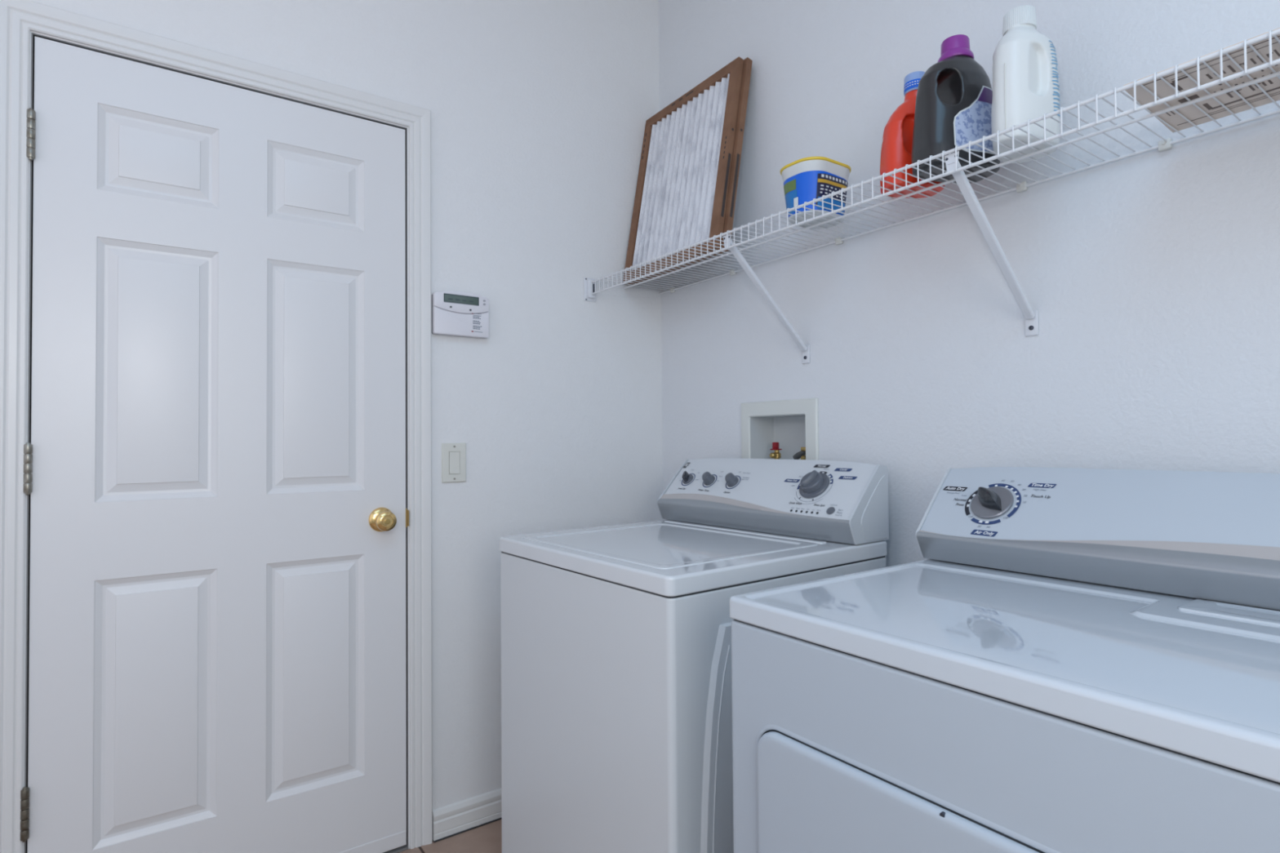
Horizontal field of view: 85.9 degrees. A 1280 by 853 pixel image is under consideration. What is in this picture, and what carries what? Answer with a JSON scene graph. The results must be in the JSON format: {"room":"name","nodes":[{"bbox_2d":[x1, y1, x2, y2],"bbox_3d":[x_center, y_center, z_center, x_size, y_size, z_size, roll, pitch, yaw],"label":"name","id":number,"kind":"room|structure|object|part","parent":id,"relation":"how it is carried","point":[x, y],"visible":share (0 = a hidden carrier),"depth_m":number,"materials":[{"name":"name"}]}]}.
{"room":"laundry room","nodes":[
{"label":"laundry room","id":0,"kind":"room"},
{"bbox_2d":[22,0,662,852],"bbox_3d":[-1.075,-0.242,1.736,2.990,2.890,0.120,0,-1,-35],"label":"wall","id":1,"kind":"structure","parent":0,"point":[540,109],"depth_m":2.12,"materials":[{"name":"paint"}]},
{"bbox_2d":[20,36,408,852],"bbox_3d":[-0.982,0.159,1.700,0.816,2.021,0.102,0,-1,-35],"label":"door","id":2,"kind":"structure","parent":1,"relation":"in","point":[215,459],"depth_m":1.68,"materials":[{"name":"white paint"}]},
{"bbox_3d":[-1.128,0.645,1.608,0.236,0.598,0.010,0,-1,-35],"label":"panel","id":3,"kind":"part","parent":2,"relation":"part of","materials":[{"name":"white paint"}]},
{"bbox_3d":[-1.135,-0.129,1.623,0.236,0.601,0.010,0,-1,-35],"label":"panel","id":4,"kind":"part","parent":2,"relation":"part of","materials":[{"name":"white paint"}]},
{"bbox_3d":[-1.139,-0.636,1.633,0.236,0.198,0.010,0,-1,-35],"label":"panel","id":5,"kind":"part","parent":2,"relation":"part of","materials":[{"name":"white paint"}]},
{"bbox_3d":[-0.860,-0.635,1.832,0.237,0.198,0.010,0,-1,-35],"label":"panel","id":6,"kind":"part","parent":2,"relation":"part of","materials":[{"name":"white paint"}]},
{"bbox_3d":[-0.856,-0.128,1.822,0.237,0.601,0.010,0,-1,-35],"label":"panel","id":7,"kind":"part","parent":2,"relation":"part of","materials":[{"name":"white paint"}]},
{"bbox_3d":[-0.850,0.647,1.807,0.237,0.598,0.010,0,-1,-35],"label":"panel","id":8,"kind":"part","parent":2,"relation":"part of","materials":[{"name":"white paint"}]},
{"bbox_3d":[-0.691,0.257,1.868,0.054,0.054,0.034,0,-1,-35],"label":"knob","id":9,"kind":"part","parent":2,"relation":"part of","materials":[{"name":"gold metal"}]},
{"bbox_3d":[-0.657,0.259,1.946,0.002,0.046,0.018,0,-1,-35],"label":"strike plate","id":10,"kind":"part","parent":2,"relation":"part of","materials":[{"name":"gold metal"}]},
{"bbox_2d":[0,0,432,852],"bbox_3d":[-1.018,0.131,1.758,0.939,2.104,0.136,0,-1,-35],"label":"trim","id":11,"kind":"structure","parent":1,"relation":"attached to","point":[18,18],"depth_m":1.51,"materials":[{"name":"white paint"}]},
{"bbox_2d":[441,442,466,482],"bbox_3d":[-0.547,0.106,2.024,0.073,0.116,0.009,0,-1,-35],"label":"light switch","id":12,"kind":"object","parent":1,"relation":"attached to","point":[453,455],"visible":1,"depth_m":2.02,"materials":[{"name":"white plastic"}]},
{"bbox_2d":[431,291,488,338],"bbox_3d":[-0.530,-0.333,2.035,0.167,0.130,0.028,0,-1,-35],"label":"alarm keypad","id":13,"kind":"object","parent":1,"relation":"attached to","point":[456,313],"visible":1,"depth_m":2.02,"materials":[{"name":"grey plastic"}]},
{"bbox_3d":[-0.525,-0.373,2.024,0.102,0.020,0.001,0,-1,-35],"label":"lcd glass","id":14,"kind":"part","parent":13,"relation":"part of","materials":[{"name":"grey"}]},
{"bbox_2d":[472,313,481,332],"bbox_3d":[-0.484,-0.309,2.053,0.030,0.055,0.001,0,-1,-35],"label":"print","id":15,"kind":"object","parent":13,"relation":"attached to","point":[477,317],"depth_m":2.05,"materials":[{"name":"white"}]},
{"bbox_2d":[432,787,502,842],"bbox_3d":[-0.249,1.142,2.209,0.842,0.081,0.012,0,-1,-35],"label":"baseboard","id":16,"kind":"structure","parent":1,"relation":"attached to","point":[451,819],"depth_m":2.02,"materials":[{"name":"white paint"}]},
{"bbox_2d":[586,280,595,298],"bbox_3d":[-0.164,-0.461,2.305,0.026,0.060,0.012,0,-1,-35],"label":"shelf bracket","id":17,"kind":"object","parent":1,"relation":"attached to","point":[590,283],"depth_m":2.30,"materials":[{"name":"white paint"}]},
{"bbox_2d":[398,818,502,852],"bbox_3d":[-0.085,1.178,0.336,2.990,0.060,3.490,0,-1,-35],"label":"floor","id":18,"kind":"structure","parent":0,"point":[486,838],"depth_m":1.95,"materials":[{"name":"brown tile"}]},
{"bbox_2d":[499,457,888,852],"bbox_3d":[0.118,0.631,1.700,0.690,1.084,0.701,0,-1,-38],"label":"washing machine","id":19,"kind":"object","parent":18,"relation":"on","point":[616,695],"visible":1,"depth_m":1.46,"materials":[{"name":"white metal"}]},
{"bbox_3d":[0.057,0.277,1.668,0.475,0.004,0.571,0,-1,-38],"label":"lid","id":20,"kind":"part","parent":19,"relation":"part of","materials":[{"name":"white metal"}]},
{"bbox_3d":[0.145,0.160,2.087,0.028,0.029,0.036,0,-1,-38],"label":"load size knob","id":21,"kind":"part","parent":19,"relation":"part of","materials":[{"name":"grey plastic"}]},
{"bbox_2d":[681,473,695,485],"bbox_3d":[0.147,0.161,2.088,0.035,0.036,0.050,0,-1,-38],"label":"knob","id":22,"kind":"object","parent":19,"relation":"attached to","point":[687,479],"depth_m":2.07,"materials":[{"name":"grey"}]},
{"bbox_3d":[0.203,0.158,2.012,0.028,0.029,0.036,0,-1,-38],"label":"temperature knob","id":23,"kind":"part","parent":19,"relation":"part of","materials":[{"name":"grey plastic"}]},
{"bbox_2d":[702,474,717,487],"bbox_3d":[0.204,0.159,2.013,0.035,0.036,0.050,0,-1,-38],"label":"knob","id":24,"kind":"object","parent":19,"relation":"attached to","point":[708,480],"depth_m":2.00,"materials":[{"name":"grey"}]},
{"bbox_3d":[0.261,0.156,1.937,0.028,0.029,0.036,0,-1,-38],"label":"option knob","id":25,"kind":"part","parent":19,"relation":"part of","materials":[{"name":"grey plastic"}]},
{"bbox_2d":[725,475,740,488],"bbox_3d":[0.262,0.157,1.938,0.035,0.036,0.050,0,-1,-38],"label":"knob","id":26,"kind":"object","parent":19,"relation":"attached to","point":[731,482],"depth_m":1.92,"materials":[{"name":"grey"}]},
{"bbox_3d":[0.277,0.234,1.839,0.036,0.084,0.685,0,-1,-38],"label":"silver trim","id":27,"kind":"part","parent":19,"relation":"part of","materials":[{"name":"grey paint"}]},
{"bbox_2d":[784,479,799,482],"bbox_3d":[0.395,0.141,1.787,0.007,0.008,0.049,0,-1,-38],"label":"print","id":28,"kind":"object","parent":19,"relation":"attached to","point":[785,480],"depth_m":1.79,"materials":[{"name":"blue paint"}]},
{"bbox_2d":[813,464,830,467],"bbox_3d":[0.465,0.102,1.758,0.007,0.007,0.049,0,-1,-38],"label":"print","id":29,"kind":"object","parent":19,"relation":"on","point":[814,465],"depth_m":1.76,"materials":[{"name":"grey"}]},
{"bbox_2d":[834,467,852,471],"bbox_3d":[0.502,0.107,1.699,0.007,0.007,0.050,0,-1,-38],"label":"print","id":30,"kind":"object","parent":19,"relation":"on","point":[836,469],"depth_m":1.70,"materials":[{"name":"blue paint"}]},
{"bbox_2d":[838,475,857,479],"bbox_3d":[0.504,0.124,1.667,0.007,0.007,0.050,0,-1,-38],"label":"print","id":31,"kind":"object","parent":19,"relation":"on","point":[840,477],"depth_m":1.67,"materials":[{"name":"blue paint"}]},
{"bbox_3d":[0.549,0.191,1.613,0.106,0.151,0.002,0,-1,-38],"label":"panel","id":32,"kind":"part","parent":19,"relation":"part of","materials":[{"name":"white plastic"}]},
{"bbox_2d":[729,466,1279,852],"bbox_3d":[0.638,0.613,0.974,0.727,1.082,0.737,0,-1,-35],"label":"dryer","id":33,"kind":"object","parent":18,"relation":"on","point":[1077,660],"visible":1,"depth_m":0.88,"materials":[{"name":"white metal"}]},
{"bbox_3d":[0.352,0.686,0.765,0.011,0.501,0.610,0,-1,-35],"label":"dryer door","id":34,"kind":"part","parent":33,"relation":"part of","materials":[{"name":"white metal"}]},
{"bbox_2d":[942,486,967,491],"bbox_3d":[0.639,0.126,1.394,0.008,0.008,0.049,0,-1,-35],"label":"print","id":35,"kind":"object","parent":33,"relation":"on","point":[944,488],"depth_m":1.39,"materials":[{"name":"grey paint"}]},
{"bbox_2d":[964,489,977,515],"bbox_3d":[0.647,0.149,1.344,0.045,0.047,0.019,0,-1,-35],"label":"print","id":36,"kind":"object","parent":33,"relation":"attached to","point":[971,495],"depth_m":1.34,"materials":[{"name":"grey"}]},
{"bbox_2d":[970,529,997,536],"bbox_3d":[0.638,0.198,1.275,0.008,0.009,0.048,0,-1,-35],"label":"label","id":37,"kind":"object","parent":33,"relation":"on","point":[973,532],"depth_m":1.28,"materials":[{"name":"blue"}]},
{"bbox_2d":[970,517,1000,524],"bbox_3d":[0.648,0.178,1.291,0.010,0.012,0.057,0,-1,-37],"label":"print","id":38,"kind":"object","parent":33,"relation":"on","point":[974,521],"depth_m":1.29,"materials":[{"name":"blue paint"}]},
{"bbox_2d":[988,483,1021,517],"bbox_3d":[0.697,0.139,1.305,0.034,0.058,0.083,-1,-1,4],"label":"print","id":39,"kind":"object","parent":33,"relation":"attached to","point":[1004,499],"depth_m":1.29,"materials":[{"name":"blue"}]},
{"bbox_2d":[1027,483,1056,488],"bbox_3d":[0.743,0.109,1.271,0.007,0.007,0.048,0,-1,-35],"label":"print","id":40,"kind":"object","parent":33,"relation":"on","point":[1029,485],"depth_m":1.27,"materials":[{"name":"blue paint"}]},
{"bbox_3d":[0.778,0.214,1.084,0.040,0.086,0.728,0,-1,-35],"label":"silver trim","id":41,"kind":"part","parent":33,"relation":"part of","materials":[{"name":"grey paint"}]},
{"bbox_3d":[0.867,0.254,0.888,0.087,0.004,0.264,0,-1,-35],"label":"lint screen lid","id":42,"kind":"part","parent":33,"relation":"part of","materials":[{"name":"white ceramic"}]},
{"bbox_2d":[658,0,1279,566],"bbox_3d":[1.106,-0.271,1.149,0.120,2.890,3.370,0,-1,-35],"label":"wall","id":43,"kind":"structure","parent":0,"point":[1152,278],"depth_m":1.52,"materials":[{"name":"paint"}]},
{"bbox_2d":[741,398,818,460],"bbox_3d":[0.442,0.053,2.047,0.104,0.258,0.300,0,-1,-35],"label":"washer outlet box","id":44,"kind":"object","parent":43,"relation":"attached to","point":[782,429],"visible":0.7,"depth_m":2.09,"materials":[{"name":"white plastic"}]},
{"bbox_3d":[0.406,0.088,2.089,0.024,0.017,0.017,0,-1,-35],"label":"valve stem","id":45,"kind":"part","parent":44,"relation":"part of","materials":[{"name":"gold metal"}]},
{"bbox_3d":[0.414,0.060,2.095,0.028,0.024,0.022,0,-1,-35],"label":"lever","id":46,"kind":"part","parent":44,"relation":"part of","materials":[{"name":"red plastic"}]},
{"bbox_2d":[583,28,1279,364],"bbox_3d":[0.618,-0.355,1.448,0.326,0.333,2.320,0,-1,-35],"label":"wire shelf","id":47,"kind":"object","parent":43,"relation":"attached to","point":[953,167],"visible":1,"depth_m":1.37,"materials":[{"name":"white metal"}]},
{"bbox_2d":[622,56,743,284],"bbox_3d":[0.128,-0.804,2.229,0.139,0.620,0.492,0,-1,-36],"label":"filter","id":48,"kind":"object","parent":47,"relation":"on","point":[682,184],"visible":0.92,"depth_m":2.20,"materials":[{"name":"cardboard"}]},
{"bbox_2d":[631,57,752,284],"bbox_3d":[0.155,-0.804,2.233,0.139,0.620,0.492,0,-1,-36],"label":"filter","id":49,"kind":"object","parent":47,"relation":"on","point":[746,74],"visible":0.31,"depth_m":2.05,"materials":[{"name":"cardboard"}]},
{"bbox_3d":[0.225,-0.475,1.770,0.002,0.036,0.028,0,-1,-35],"label":"hook plate","id":50,"kind":"part","parent":47,"relation":"part of","materials":[{"name":"white paint"}]},
{"bbox_3d":[0.467,-0.204,1.936,0.004,0.052,0.026,0,-1,-35],"label":"foot plate","id":51,"kind":"part","parent":47,"relation":"part of","materials":[{"name":"white paint"}]},
{"bbox_2d":[780,156,851,229],"bbox_3d":[0.435,-0.571,1.700,0.171,0.130,0.135,0,-1,-35],"label":"tub","id":52,"kind":"object","parent":47,"relation":"on","point":[808,179],"visible":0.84,"depth_m":1.65,"materials":[{"name":"blue plastic"}]},
{"bbox_3d":[0.363,-0.581,1.676,0.010,0.024,0.059,0,-1,-15],"label":"label panel","id":53,"kind":"part","parent":52,"relation":"part of","materials":[{"name":"green"}]},
{"bbox_3d":[0.366,-0.542,1.677,0.013,0.050,0.060,0,-1,-11],"label":"label panel","id":54,"kind":"part","parent":52,"relation":"part of","materials":[{"name":"blue"}]},
{"bbox_3d":[0.434,-0.631,1.701,0.171,0.008,0.135,0,-1,-35],"label":"rim lid","id":55,"kind":"part","parent":52,"relation":"part of","materials":[{"name":"yellow"}]},
{"bbox_3d":[0.464,-0.531,1.654,0.098,0.028,0.009,0,-1,-33],"label":"label panel","id":56,"kind":"part","parent":52,"relation":"part of","materials":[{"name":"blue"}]},
{"bbox_3d":[0.466,-0.561,1.655,0.111,0.077,0.015,0,-1,-32],"label":"label panel","id":57,"kind":"part","parent":52,"relation":"part of","materials":[{"name":"black"}]},
{"bbox_2d":[820,173,846,199],"bbox_3d":[0.467,-0.575,1.651,0.092,0.044,0.007,0,-1,-33],"label":"print","id":58,"kind":"object","parent":52,"relation":"attached to","point":[829,183],"depth_m":1.65,"materials":[{"name":"white plastic"}]},
{"bbox_2d":[879,71,944,198],"bbox_3d":[0.594,-0.639,1.504,0.134,0.257,0.082,0,-1,-8],"label":"detergent bottle","id":59,"kind":"object","parent":47,"relation":"on","point":[895,152],"visible":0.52,"depth_m":1.48,"materials":[{"name":"red plastic"}]},
{"bbox_3d":[0.505,-0.467,1.368,0.006,0.006,2.316,0,-1,-35],"label":"lip rail","id":60,"kind":"part","parent":47,"relation":"part of","materials":[{"name":"white plastic"}]},
{"bbox_3d":[0.617,-0.504,1.449,0.006,0.006,2.316,0,-1,-35],"label":"support rod","id":61,"kind":"part","parent":47,"relation":"part of","materials":[{"name":"white plastic"}]},
{"bbox_3d":[0.578,-0.487,1.274,0.002,0.036,0.028,0,-1,-35],"label":"hook plate","id":62,"kind":"part","parent":47,"relation":"part of","materials":[{"name":"white paint"}]},
{"bbox_2d":[911,34,999,183],"bbox_3d":[0.643,-0.650,1.403,0.172,0.275,0.105,0,-1,-15],"label":"detergent bottle","id":63,"kind":"object","parent":47,"relation":"on","point":[954,97],"visible":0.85,"depth_m":1.36,"materials":[{"name":"grey plastic"}]},
{"bbox_3d":[0.745,-0.504,1.540,0.006,0.006,2.316,0,-1,-35],"label":"rail","id":64,"kind":"part","parent":47,"relation":"part of","materials":[{"name":"white plastic"}]},
{"bbox_2d":[991,4,1060,163],"bbox_3d":[0.714,-0.646,1.290,0.145,0.261,0.111,0,-1,-40],"label":"detergent bottle","id":65,"kind":"object","parent":47,"relation":"on","point":[1025,81],"visible":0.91,"depth_m":1.25,"materials":[{"name":"white plastic"}]},
{"bbox_3d":[0.821,-0.216,1.440,0.004,0.052,0.026,0,-1,-35],"label":"foot plate","id":66,"kind":"part","parent":47,"relation":"part of","materials":[{"name":"white paint"}]},
{"bbox_2d":[1123,27,1279,132],"bbox_3d":[1.023,-0.529,0.886,0.249,0.006,0.629,0,-1,-35],"label":"filter","id":67,"kind":"object","parent":47,"relation":"on","point":[1252,93],"visible":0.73,"depth_m":1.06,"materials":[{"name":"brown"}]}
]}

